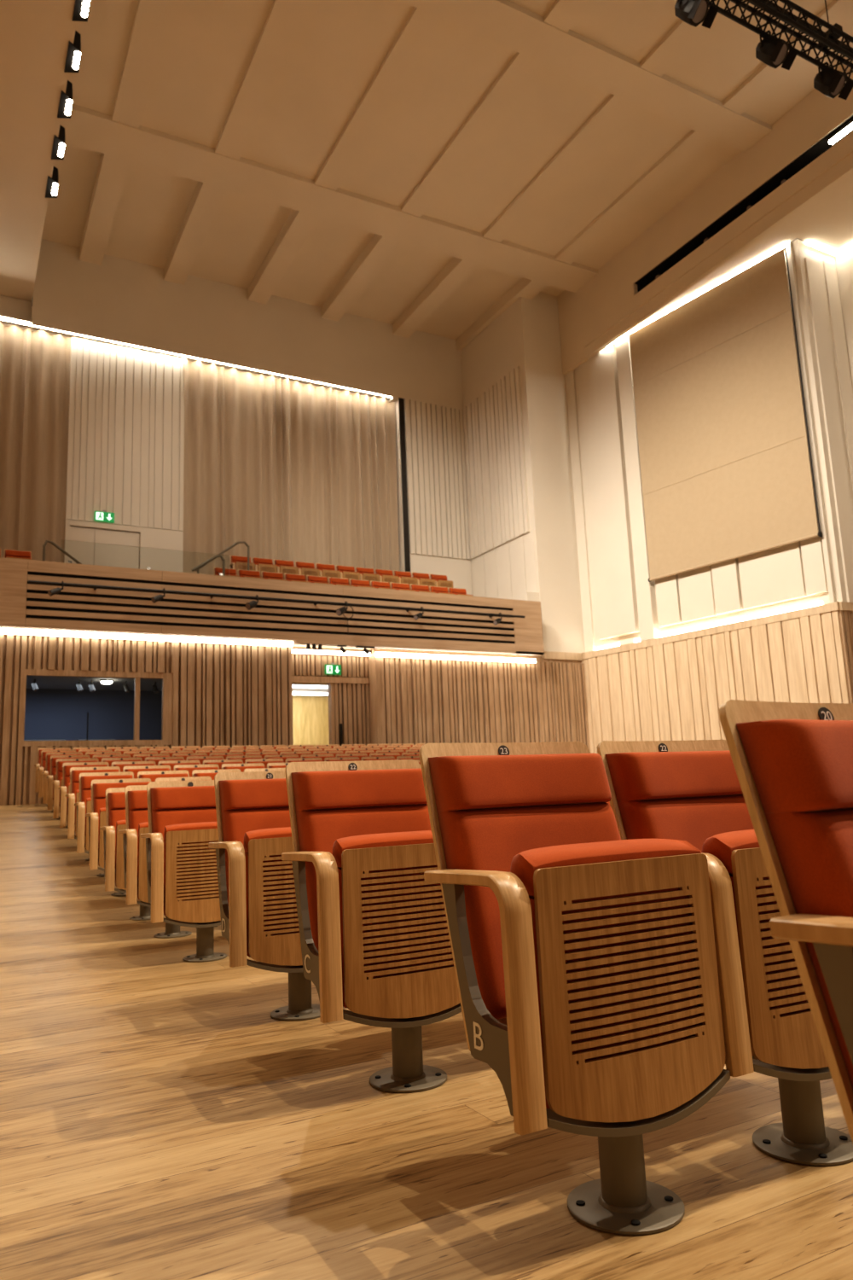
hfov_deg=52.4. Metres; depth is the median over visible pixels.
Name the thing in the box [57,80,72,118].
ceiling lamp
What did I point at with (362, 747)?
seat
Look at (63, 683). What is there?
ceiling
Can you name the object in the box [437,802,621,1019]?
cushion
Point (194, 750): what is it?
seat
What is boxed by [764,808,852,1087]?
cushion
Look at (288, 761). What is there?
cushion
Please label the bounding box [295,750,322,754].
cushion
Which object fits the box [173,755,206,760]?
cushion
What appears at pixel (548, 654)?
trim
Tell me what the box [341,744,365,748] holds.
seat
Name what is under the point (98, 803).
cushion
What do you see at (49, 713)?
wall
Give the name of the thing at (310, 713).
wall
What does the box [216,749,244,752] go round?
cushion
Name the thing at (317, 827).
cushion
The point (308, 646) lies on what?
recessed light
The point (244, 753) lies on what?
cushion
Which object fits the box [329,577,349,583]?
cushion
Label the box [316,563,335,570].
cushion
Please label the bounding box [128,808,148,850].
cushion
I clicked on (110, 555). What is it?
door
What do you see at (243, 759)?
cushion
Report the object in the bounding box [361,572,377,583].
seat cushion
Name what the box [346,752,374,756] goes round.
cushion
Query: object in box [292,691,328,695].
tube light
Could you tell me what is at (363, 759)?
cushion
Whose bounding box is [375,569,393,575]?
cushion
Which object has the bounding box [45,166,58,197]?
ceiling lamp
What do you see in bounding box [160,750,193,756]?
seat
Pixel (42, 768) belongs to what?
seat
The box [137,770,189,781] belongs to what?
seat
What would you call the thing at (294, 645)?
floor
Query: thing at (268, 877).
seat cushion
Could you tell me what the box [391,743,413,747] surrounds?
seat
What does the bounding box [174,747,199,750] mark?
cushion
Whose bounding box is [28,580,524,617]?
pipe
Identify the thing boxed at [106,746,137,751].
seat
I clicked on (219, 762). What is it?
seat
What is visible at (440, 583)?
seat cushion
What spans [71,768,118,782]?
cushion
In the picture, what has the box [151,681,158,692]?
spotlight
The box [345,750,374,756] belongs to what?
seat
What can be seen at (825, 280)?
wall
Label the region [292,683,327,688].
tube light
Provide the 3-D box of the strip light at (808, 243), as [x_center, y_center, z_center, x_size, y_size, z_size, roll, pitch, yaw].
[7.720,-7.622,16.903,0.940,0.030,0.056,3,-11,-28]
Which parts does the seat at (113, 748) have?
backrest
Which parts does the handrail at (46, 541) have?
post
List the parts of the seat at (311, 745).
backrest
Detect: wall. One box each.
[0,238,472,594]
[0,557,544,654]
[0,634,293,805]
[23,688,162,740]
[64,336,538,599]
[291,647,370,745]
[292,695,329,746]
[366,648,590,751]
[557,59,852,374]
[564,242,850,753]
[791,238,852,604]
[838,610,852,703]
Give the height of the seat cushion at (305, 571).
0.426 m
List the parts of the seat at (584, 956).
frame, armrest, backrest, plate, seat panel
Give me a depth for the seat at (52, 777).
11.02 m
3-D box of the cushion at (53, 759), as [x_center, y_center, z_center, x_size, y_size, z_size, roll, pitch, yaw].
[-4.606,1.579,11.213,0.448,0.120,0.139,3,-11,-28]
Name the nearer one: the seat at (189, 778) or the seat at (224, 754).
the seat at (189, 778)
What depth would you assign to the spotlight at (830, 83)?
11.10 m
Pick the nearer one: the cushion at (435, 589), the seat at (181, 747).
the seat at (181, 747)
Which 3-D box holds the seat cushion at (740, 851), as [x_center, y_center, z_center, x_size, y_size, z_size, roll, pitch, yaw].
[0.818,0.655,1.971,0.428,0.446,0.115,3,-11,-28]
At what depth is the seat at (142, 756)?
11.74 m
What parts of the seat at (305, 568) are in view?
seat panel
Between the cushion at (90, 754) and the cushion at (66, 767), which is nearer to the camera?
the cushion at (66, 767)
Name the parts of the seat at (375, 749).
backrest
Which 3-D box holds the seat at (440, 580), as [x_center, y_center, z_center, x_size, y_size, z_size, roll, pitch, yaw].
[0.360,-1.215,20.993,0.501,0.863,0.440,3,-11,-28]
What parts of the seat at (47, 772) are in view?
armrest, backrest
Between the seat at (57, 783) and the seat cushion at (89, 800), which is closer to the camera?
the seat cushion at (89, 800)
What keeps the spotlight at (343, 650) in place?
attached to the wall at (528, 639)
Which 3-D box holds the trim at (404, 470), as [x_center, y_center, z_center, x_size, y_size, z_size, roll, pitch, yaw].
[-0.529,-3.076,22.078,0.140,6.570,0.025,3,-11,-28]
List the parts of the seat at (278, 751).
backrest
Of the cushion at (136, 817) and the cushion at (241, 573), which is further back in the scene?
the cushion at (241, 573)
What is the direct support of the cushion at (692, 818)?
on the seat at (690, 791)
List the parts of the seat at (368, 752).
backrest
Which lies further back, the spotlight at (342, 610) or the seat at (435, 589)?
the seat at (435, 589)
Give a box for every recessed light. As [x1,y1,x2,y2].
[306,643,310,649]
[318,644,322,650]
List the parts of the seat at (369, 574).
seat panel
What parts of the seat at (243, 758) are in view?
backrest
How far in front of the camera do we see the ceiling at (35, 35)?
13.86 m
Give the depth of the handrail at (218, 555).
16.57 m
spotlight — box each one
[31,679,38,691]
[47,581,63,596]
[75,680,83,692]
[88,680,95,692]
[122,680,129,692]
[151,587,165,603]
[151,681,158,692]
[245,594,258,610]
[336,601,354,629]
[413,606,424,619]
[493,612,501,624]
[674,0,719,29]
[703,234,709,242]
[746,202,752,210]
[756,29,798,69]
[780,175,787,185]
[814,61,852,99]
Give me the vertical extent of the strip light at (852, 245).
0.030 m
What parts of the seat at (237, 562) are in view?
armrest, seat panel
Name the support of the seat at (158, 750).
on the floor at (158, 1121)
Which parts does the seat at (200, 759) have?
backrest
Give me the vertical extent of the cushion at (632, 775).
0.120 m
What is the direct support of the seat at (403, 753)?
on the floor at (158, 1121)
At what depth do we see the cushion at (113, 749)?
14.08 m
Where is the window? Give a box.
[18,669,173,746]
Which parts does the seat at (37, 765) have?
armrest, backrest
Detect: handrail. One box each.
[42,540,81,564]
[192,554,225,575]
[195,541,250,573]
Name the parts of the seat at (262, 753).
backrest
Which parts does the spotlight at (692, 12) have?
barn door, barn door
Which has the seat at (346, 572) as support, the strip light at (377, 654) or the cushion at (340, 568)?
the cushion at (340, 568)
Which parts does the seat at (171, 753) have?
backrest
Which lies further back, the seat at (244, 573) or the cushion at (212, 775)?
the seat at (244, 573)
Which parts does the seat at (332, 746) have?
backrest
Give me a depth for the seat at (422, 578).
20.69 m
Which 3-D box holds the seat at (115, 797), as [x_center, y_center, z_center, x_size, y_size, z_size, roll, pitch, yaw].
[-2.042,1.506,6.190,0.526,0.906,0.462,3,-11,-28]
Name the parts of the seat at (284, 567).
seat panel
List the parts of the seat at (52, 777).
armrest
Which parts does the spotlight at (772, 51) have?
barn door, barn door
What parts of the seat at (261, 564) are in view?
seat panel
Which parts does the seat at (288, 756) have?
backrest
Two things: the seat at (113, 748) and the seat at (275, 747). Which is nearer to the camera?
the seat at (113, 748)
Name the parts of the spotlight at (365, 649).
plate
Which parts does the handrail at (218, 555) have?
post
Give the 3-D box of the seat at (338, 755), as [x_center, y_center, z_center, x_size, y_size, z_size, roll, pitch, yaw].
[-0.963,2.008,11.923,0.526,0.906,0.462,3,-11,-28]
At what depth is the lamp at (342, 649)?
16.83 m
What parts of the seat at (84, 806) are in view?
frame, armrest, seat panel, backrest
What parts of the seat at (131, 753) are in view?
backrest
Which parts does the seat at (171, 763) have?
backrest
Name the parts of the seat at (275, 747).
backrest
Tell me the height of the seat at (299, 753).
0.906 m
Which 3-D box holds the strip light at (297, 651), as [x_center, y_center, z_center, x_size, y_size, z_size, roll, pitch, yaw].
[-1.988,0.253,17.436,1.860,0.070,0.056,3,-11,-28]
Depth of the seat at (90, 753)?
12.29 m
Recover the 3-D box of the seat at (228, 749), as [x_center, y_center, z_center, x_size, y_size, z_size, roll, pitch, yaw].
[-3.118,2.162,13.852,0.526,0.906,0.462,3,-11,-28]
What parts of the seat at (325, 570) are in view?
seat panel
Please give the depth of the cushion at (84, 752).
13.06 m
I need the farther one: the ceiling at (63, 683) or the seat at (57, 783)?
the ceiling at (63, 683)
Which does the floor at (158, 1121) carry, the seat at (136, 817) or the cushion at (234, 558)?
the seat at (136, 817)
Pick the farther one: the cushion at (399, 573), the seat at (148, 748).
the cushion at (399, 573)
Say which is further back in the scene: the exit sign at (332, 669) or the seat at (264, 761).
the exit sign at (332, 669)
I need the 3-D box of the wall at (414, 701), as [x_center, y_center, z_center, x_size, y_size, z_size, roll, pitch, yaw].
[1.491,2.177,18.928,5.830,3.750,0.420,3,-11,-28]
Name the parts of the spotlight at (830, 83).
barn door, barn door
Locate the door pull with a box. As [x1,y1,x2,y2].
[339,723,343,745]
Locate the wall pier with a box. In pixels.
[460,291,585,656]
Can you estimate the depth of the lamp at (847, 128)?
14.90 m
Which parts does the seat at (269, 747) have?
backrest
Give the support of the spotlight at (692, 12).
attached to the lighting truss
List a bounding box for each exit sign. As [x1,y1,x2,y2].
[93,510,114,523]
[325,663,341,674]
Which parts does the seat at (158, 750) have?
backrest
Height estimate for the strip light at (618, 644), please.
0.085 m
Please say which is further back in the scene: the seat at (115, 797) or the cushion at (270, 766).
the cushion at (270, 766)
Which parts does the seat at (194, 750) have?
backrest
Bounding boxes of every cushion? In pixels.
[5,549,30,557]
[38,749,69,757]
[42,751,71,760]
[46,754,81,763]
[46,762,50,775]
[51,756,88,767]
[51,767,56,799]
[57,760,97,771]
[57,771,62,806]
[64,764,107,776]
[64,775,69,814]
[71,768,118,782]
[71,781,79,824]
[75,789,79,836]
[81,750,111,755]
[81,774,132,789]
[81,789,91,836]
[85,797,91,849]
[87,753,120,758]
[93,781,150,798]
[93,797,105,850]
[98,807,105,866]
[103,759,141,766]
[108,791,125,809]
[108,808,125,852]
[109,748,137,751]
[115,820,125,886]
[128,790,147,809]
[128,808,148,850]
[134,756,168,761]
[137,821,148,899]
[150,785,215,810]
[151,750,180,753]
[151,807,216,838]
[162,752,192,756]
[163,821,219,916]
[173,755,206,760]
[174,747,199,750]
[175,767,218,776]
[194,772,219,779]
[197,751,226,756]
[214,567,236,574]
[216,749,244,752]
[219,778,289,810]
[221,807,290,903]
[223,765,264,772]
[227,757,261,763]
[230,751,258,755]
[231,555,250,562]
[238,570,260,576]
[238,746,258,750]
[243,826,299,957]
[246,761,283,767]
[253,558,273,564]
[257,563,274,576]
[261,571,283,578]
[264,750,291,755]
[265,756,298,762]
[268,765,286,767]
[274,559,294,565]
[278,748,303,751]
[279,565,297,579]
[281,753,311,757]
[285,573,305,580]
[287,760,322,762]
[291,768,427,811]
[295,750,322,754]
[295,804,431,950]
[296,561,314,567]
[301,567,317,577]
[307,576,327,581]
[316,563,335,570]
[321,569,337,580]
[325,750,352,753]
[325,759,360,761]
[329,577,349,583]
[332,830,453,1007]
[336,565,354,571]
[336,747,359,750]
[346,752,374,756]
[350,579,369,585]
[354,749,380,753]
[356,567,374,573]
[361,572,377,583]
[362,758,395,760]
[371,581,389,587]
[371,755,401,759]
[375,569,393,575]
[377,751,404,756]
[384,749,408,752]
[391,582,410,588]
[394,570,411,576]
[398,757,419,759]
[400,576,415,587]
[403,754,418,756]
[411,584,429,590]
[413,572,430,578]
[428,753,611,811]
[430,574,447,580]
[430,586,448,592]
[436,579,451,593]
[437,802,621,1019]
[448,587,466,593]
[510,838,702,1108]
[605,750,743,801]
[617,794,754,852]
[702,829,810,1055]
[736,719,852,813]
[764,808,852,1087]
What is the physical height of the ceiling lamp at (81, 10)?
0.302 m
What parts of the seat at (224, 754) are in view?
backrest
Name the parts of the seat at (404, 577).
seat panel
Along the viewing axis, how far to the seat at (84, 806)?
7.74 m
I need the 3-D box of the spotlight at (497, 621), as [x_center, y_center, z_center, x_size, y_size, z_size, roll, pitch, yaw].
[1.519,-0.454,18.436,0.111,0.296,0.280,-9,-12,34]
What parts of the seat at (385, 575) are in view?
seat panel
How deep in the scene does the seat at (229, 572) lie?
17.10 m
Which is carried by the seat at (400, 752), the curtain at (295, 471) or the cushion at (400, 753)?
the cushion at (400, 753)
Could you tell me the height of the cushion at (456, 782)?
0.120 m
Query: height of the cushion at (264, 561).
0.115 m
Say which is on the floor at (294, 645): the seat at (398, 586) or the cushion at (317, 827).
the seat at (398, 586)
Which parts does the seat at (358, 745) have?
backrest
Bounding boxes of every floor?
[0,627,542,656]
[0,803,852,1279]
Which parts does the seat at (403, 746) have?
backrest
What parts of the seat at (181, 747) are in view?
backrest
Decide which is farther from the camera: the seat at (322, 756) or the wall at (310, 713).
the wall at (310, 713)
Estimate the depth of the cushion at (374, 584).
18.73 m
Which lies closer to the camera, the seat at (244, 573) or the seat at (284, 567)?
the seat at (244, 573)
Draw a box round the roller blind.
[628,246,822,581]
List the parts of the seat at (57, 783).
armrest, backrest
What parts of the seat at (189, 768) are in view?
backrest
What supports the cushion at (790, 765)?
on the seat at (793, 762)
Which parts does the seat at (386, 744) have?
backrest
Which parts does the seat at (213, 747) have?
backrest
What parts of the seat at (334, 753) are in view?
backrest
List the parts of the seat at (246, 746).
backrest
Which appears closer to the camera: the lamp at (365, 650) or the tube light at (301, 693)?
the lamp at (365, 650)
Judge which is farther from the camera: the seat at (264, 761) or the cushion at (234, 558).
the cushion at (234, 558)
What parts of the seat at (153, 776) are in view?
backrest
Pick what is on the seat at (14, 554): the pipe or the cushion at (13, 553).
the cushion at (13, 553)
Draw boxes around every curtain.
[0,321,73,562]
[182,357,399,575]
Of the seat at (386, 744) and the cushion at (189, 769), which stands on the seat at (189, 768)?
the cushion at (189, 769)
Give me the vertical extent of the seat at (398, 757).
0.906 m
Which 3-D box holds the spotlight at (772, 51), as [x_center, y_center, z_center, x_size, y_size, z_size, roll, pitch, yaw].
[4.273,-7.238,10.634,0.381,0.585,0.408,5,-12,-38]
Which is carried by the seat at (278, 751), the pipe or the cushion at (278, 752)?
the cushion at (278, 752)
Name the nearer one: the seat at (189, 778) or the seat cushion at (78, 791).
the seat at (189, 778)
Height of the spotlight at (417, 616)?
0.296 m
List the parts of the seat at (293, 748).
backrest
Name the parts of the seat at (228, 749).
backrest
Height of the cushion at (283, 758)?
0.120 m
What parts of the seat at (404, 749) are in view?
backrest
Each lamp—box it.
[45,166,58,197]
[51,125,65,159]
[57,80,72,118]
[64,29,81,73]
[72,0,90,21]
[99,679,113,684]
[339,646,346,653]
[363,648,369,654]
[826,118,852,145]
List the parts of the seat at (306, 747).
backrest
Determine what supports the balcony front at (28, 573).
attached to the wall at (528, 639)
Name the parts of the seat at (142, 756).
backrest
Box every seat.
[3,548,31,559]
[34,747,70,806]
[37,749,75,812]
[41,751,82,819]
[46,755,89,810]
[52,757,98,836]
[58,762,108,847]
[65,766,120,860]
[73,746,104,751]
[74,771,133,876]
[78,749,112,755]
[85,751,121,758]
[85,778,151,896]
[92,754,130,762]
[99,787,151,920]
[101,756,142,766]
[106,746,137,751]
[111,761,155,772]
[114,748,146,754]
[118,785,191,938]
[122,765,170,778]
[123,750,157,757]
[133,753,169,761]
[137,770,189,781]
[139,745,169,750]
[140,779,226,962]
[145,756,184,765]
[149,748,180,753]
[155,776,211,781]
[158,760,200,770]
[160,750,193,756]
[171,745,200,750]
[172,752,207,760]
[174,763,219,776]
[182,747,213,753]
[186,756,223,764]
[192,768,240,779]
[195,750,227,756]
[202,745,230,750]
[203,759,243,769]
[208,770,320,1020]
[209,752,243,759]
[213,566,240,576]
[215,747,244,752]
[221,762,264,772]
[226,755,261,763]
[228,554,255,575]
[229,749,260,755]
[232,744,258,750]
[238,569,264,579]
[244,758,283,767]
[244,768,285,772]
[245,746,274,751]
[245,751,278,758]
[252,557,277,577]
[260,744,286,749]
[261,570,287,581]
[261,749,291,755]
[264,754,298,762]
[267,762,289,767]
[273,558,298,579]
[276,746,303,751]
[279,750,311,757]
[281,759,461,1093]
[284,573,310,582]
[285,757,322,762]
[288,744,314,749]
[293,748,322,754]
[295,561,319,581]
[300,754,334,761]
[305,746,331,750]
[306,575,332,584]
[313,750,343,757]
[315,563,340,582]
[315,744,339,748]
[324,748,352,753]
[324,756,360,761]
[328,576,354,586]
[333,745,359,750]
[335,564,360,584]
[336,753,368,760]
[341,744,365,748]
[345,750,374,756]
[349,578,375,587]
[353,747,380,753]
[354,566,379,586]
[360,745,385,750]
[361,756,395,760]
[366,743,390,747]
[369,752,401,759]
[370,580,395,589]
[374,568,398,587]
[376,750,404,756]
[382,747,408,752]
[386,744,411,750]
[389,581,415,591]
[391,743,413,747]
[393,570,417,589]
[396,756,419,759]
[401,752,419,756]
[406,750,419,752]
[409,583,435,593]
[409,747,420,750]
[411,571,436,591]
[413,744,423,747]
[418,741,730,1234]
[429,585,454,594]
[430,573,453,593]
[448,587,473,596]
[597,739,852,1165]
[718,699,852,1143]
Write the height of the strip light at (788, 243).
0.030 m
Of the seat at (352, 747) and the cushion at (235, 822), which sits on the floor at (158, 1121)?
the seat at (352, 747)
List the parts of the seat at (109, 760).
backrest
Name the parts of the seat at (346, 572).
seat panel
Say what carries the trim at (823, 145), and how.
attached to the wall at (815, 206)
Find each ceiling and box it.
[0,0,76,301]
[26,675,328,696]
[41,0,852,350]
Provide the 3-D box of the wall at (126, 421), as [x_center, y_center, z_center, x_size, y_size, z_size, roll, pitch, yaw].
[-2.862,-3.216,20.777,10.388,6.590,2.735,0,-10,-12]
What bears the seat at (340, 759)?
on the floor at (158, 1121)
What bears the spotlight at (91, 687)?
attached to the ceiling at (63, 683)
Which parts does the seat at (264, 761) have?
backrest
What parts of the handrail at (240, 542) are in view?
post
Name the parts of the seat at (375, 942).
frame, armrest, backrest, seat panel, plate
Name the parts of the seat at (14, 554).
seat panel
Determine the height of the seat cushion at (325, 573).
0.426 m
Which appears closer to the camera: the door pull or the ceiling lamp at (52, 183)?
the ceiling lamp at (52, 183)
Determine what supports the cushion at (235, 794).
on the seat at (259, 921)
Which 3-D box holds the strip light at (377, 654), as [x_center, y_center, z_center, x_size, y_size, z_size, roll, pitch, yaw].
[0.705,0.382,18.567,3.960,0.085,0.056,3,-11,-28]
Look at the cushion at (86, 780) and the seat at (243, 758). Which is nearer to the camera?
the cushion at (86, 780)
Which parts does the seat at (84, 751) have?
backrest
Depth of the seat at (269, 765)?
9.73 m
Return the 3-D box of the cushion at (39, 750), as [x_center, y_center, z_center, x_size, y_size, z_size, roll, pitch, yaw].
[-5.852,1.782,13.632,0.448,0.120,0.139,3,-11,-28]
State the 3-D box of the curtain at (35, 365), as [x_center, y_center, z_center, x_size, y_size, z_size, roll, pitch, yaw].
[-10.421,-3.637,16.966,6.426,6.450,0.207,3,-11,-28]
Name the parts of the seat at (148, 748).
backrest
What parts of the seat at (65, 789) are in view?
armrest, backrest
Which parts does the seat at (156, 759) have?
backrest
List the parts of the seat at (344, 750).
backrest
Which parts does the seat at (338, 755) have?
backrest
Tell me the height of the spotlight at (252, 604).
0.310 m
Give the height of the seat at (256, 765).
0.906 m
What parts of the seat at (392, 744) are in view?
backrest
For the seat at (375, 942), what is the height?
0.906 m
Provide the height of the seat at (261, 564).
0.863 m
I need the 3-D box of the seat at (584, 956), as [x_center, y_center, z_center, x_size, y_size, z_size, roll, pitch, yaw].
[0.284,0.658,1.829,0.526,0.906,0.462,3,-11,-28]
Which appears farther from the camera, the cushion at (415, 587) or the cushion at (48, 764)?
the cushion at (415, 587)
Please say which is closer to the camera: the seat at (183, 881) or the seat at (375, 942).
the seat at (375, 942)
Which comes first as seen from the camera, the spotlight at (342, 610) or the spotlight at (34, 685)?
the spotlight at (34, 685)
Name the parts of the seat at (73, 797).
frame, armrest, seat panel, backrest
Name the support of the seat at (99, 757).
on the floor at (158, 1121)
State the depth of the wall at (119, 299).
20.72 m
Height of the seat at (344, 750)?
0.906 m
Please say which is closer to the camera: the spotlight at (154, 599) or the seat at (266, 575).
the spotlight at (154, 599)
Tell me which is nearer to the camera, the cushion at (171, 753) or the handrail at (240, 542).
the cushion at (171, 753)
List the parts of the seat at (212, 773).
backrest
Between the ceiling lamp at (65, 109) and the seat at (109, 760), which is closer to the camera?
the seat at (109, 760)
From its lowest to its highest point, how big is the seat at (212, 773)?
0.906 m
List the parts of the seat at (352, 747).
backrest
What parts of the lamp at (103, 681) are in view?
bulb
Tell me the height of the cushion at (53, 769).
0.415 m
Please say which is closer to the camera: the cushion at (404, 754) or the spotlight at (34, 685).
the cushion at (404, 754)
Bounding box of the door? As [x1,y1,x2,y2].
[69,520,143,569]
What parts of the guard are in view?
pane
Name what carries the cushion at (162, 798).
on the seat at (183, 881)
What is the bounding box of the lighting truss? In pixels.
[708,0,852,81]
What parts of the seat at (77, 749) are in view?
backrest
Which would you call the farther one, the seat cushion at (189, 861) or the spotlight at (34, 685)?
the spotlight at (34, 685)
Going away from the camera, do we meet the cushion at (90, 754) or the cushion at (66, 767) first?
the cushion at (66, 767)
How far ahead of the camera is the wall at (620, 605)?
18.39 m
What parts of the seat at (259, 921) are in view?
frame, armrest, backrest, seat panel, plate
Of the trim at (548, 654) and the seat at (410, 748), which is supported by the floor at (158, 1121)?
the seat at (410, 748)
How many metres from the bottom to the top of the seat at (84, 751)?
0.906 m
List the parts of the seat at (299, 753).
backrest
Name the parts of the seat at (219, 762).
backrest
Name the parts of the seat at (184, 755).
backrest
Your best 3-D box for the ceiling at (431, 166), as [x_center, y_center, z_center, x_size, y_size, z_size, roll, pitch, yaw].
[2.581,-10.496,10.998,12.000,0.490,25.000,3,-11,-28]
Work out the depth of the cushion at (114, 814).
6.22 m
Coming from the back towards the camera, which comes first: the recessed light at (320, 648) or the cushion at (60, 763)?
the recessed light at (320, 648)
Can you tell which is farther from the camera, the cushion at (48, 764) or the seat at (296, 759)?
the cushion at (48, 764)
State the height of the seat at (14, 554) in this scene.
0.850 m
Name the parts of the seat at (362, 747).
backrest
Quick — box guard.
[60,539,226,575]
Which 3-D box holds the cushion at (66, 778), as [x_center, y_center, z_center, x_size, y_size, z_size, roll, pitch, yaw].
[-3.728,1.695,9.502,0.448,0.415,0.204,3,-11,-28]
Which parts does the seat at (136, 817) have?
frame, armrest, backrest, seat panel, plate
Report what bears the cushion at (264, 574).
on the seat at (266, 575)
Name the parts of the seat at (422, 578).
seat panel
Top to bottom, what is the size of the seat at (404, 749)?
0.906 m
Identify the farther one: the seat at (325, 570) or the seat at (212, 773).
the seat at (325, 570)
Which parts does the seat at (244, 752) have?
backrest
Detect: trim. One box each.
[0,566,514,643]
[292,675,369,744]
[398,397,410,571]
[541,651,583,660]
[581,601,852,659]
[634,115,852,291]
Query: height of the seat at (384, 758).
0.906 m
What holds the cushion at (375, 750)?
on the seat at (375, 749)
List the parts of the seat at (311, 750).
backrest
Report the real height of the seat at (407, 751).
0.906 m
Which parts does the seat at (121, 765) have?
backrest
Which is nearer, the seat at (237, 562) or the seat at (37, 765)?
the seat at (37, 765)
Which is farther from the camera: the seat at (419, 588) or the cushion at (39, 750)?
the seat at (419, 588)
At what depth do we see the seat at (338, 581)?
18.24 m
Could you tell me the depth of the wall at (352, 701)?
17.55 m
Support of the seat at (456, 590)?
on the floor at (294, 645)
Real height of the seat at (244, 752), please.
0.906 m
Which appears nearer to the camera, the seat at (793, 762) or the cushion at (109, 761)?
the seat at (793, 762)
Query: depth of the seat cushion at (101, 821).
6.74 m
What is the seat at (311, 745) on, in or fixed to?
on the floor at (158, 1121)
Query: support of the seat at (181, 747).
on the floor at (158, 1121)
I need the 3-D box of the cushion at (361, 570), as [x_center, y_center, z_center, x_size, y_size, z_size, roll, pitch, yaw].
[-1.431,-1.619,20.241,0.427,0.115,0.133,3,-11,-28]
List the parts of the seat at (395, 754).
backrest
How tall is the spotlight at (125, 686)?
0.220 m
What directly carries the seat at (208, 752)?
on the floor at (158, 1121)
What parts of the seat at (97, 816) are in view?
frame, armrest, seat panel, plate, backrest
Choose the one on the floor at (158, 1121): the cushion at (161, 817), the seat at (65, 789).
the seat at (65, 789)
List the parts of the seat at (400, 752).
backrest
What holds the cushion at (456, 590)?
on the seat at (456, 590)
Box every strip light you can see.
[0,317,391,397]
[0,628,292,646]
[291,649,370,656]
[375,651,535,663]
[594,643,619,650]
[606,242,790,347]
[634,601,823,642]
[805,241,839,256]
[843,244,852,251]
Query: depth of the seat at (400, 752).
13.44 m
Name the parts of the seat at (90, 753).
backrest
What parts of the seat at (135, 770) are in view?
backrest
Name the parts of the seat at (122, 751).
backrest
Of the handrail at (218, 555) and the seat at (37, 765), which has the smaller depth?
the seat at (37, 765)
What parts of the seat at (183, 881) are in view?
frame, armrest, backrest, seat panel, plate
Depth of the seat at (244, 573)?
17.33 m
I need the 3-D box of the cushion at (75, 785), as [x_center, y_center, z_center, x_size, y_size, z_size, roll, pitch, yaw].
[-3.314,1.627,8.695,0.448,0.415,0.204,3,-11,-28]
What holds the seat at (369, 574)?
on the floor at (294, 645)
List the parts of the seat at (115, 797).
frame, armrest, backrest, seat panel, plate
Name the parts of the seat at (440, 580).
seat panel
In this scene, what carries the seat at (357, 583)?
on the floor at (294, 645)
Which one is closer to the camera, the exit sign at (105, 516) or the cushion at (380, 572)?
the exit sign at (105, 516)
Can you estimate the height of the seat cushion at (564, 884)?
0.446 m
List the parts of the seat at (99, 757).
backrest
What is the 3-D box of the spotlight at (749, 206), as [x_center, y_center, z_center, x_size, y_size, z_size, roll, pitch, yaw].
[6.249,-8.358,16.758,0.127,0.240,0.222,-7,-11,27]
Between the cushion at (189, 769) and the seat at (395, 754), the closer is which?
the cushion at (189, 769)
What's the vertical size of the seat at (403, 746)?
0.906 m
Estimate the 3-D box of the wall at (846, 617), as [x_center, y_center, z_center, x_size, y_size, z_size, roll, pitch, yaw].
[11.868,-0.007,8.774,1.610,3.750,15.890,3,-11,-28]
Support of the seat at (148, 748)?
on the floor at (158, 1121)
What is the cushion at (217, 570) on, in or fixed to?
on the seat at (229, 572)
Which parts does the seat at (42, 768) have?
armrest, backrest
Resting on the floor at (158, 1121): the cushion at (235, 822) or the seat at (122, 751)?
the seat at (122, 751)
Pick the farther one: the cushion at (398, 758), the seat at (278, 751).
the seat at (278, 751)
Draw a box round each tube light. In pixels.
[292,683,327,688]
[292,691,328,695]
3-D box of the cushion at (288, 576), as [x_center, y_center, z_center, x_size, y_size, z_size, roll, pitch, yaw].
[-2.701,-1.289,17.854,0.420,0.113,0.131,3,-11,-28]
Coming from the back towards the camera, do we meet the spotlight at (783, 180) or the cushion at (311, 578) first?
the cushion at (311, 578)
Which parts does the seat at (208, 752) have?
backrest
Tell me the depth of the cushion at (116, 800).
6.26 m
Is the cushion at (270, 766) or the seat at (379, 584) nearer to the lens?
the cushion at (270, 766)
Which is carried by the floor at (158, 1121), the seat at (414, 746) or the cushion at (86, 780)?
the seat at (414, 746)
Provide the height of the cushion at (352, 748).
0.120 m
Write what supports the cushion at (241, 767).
on the seat at (256, 765)
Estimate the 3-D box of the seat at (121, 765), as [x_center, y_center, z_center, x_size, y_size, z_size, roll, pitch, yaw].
[-3.258,1.798,9.656,0.526,0.906,0.462,3,-11,-28]
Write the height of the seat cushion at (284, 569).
0.426 m
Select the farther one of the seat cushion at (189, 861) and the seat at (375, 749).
the seat at (375, 749)
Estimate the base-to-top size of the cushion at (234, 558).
0.115 m
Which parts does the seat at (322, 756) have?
backrest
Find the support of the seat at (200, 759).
on the floor at (158, 1121)
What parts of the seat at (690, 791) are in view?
backrest, armrest, seat panel, plate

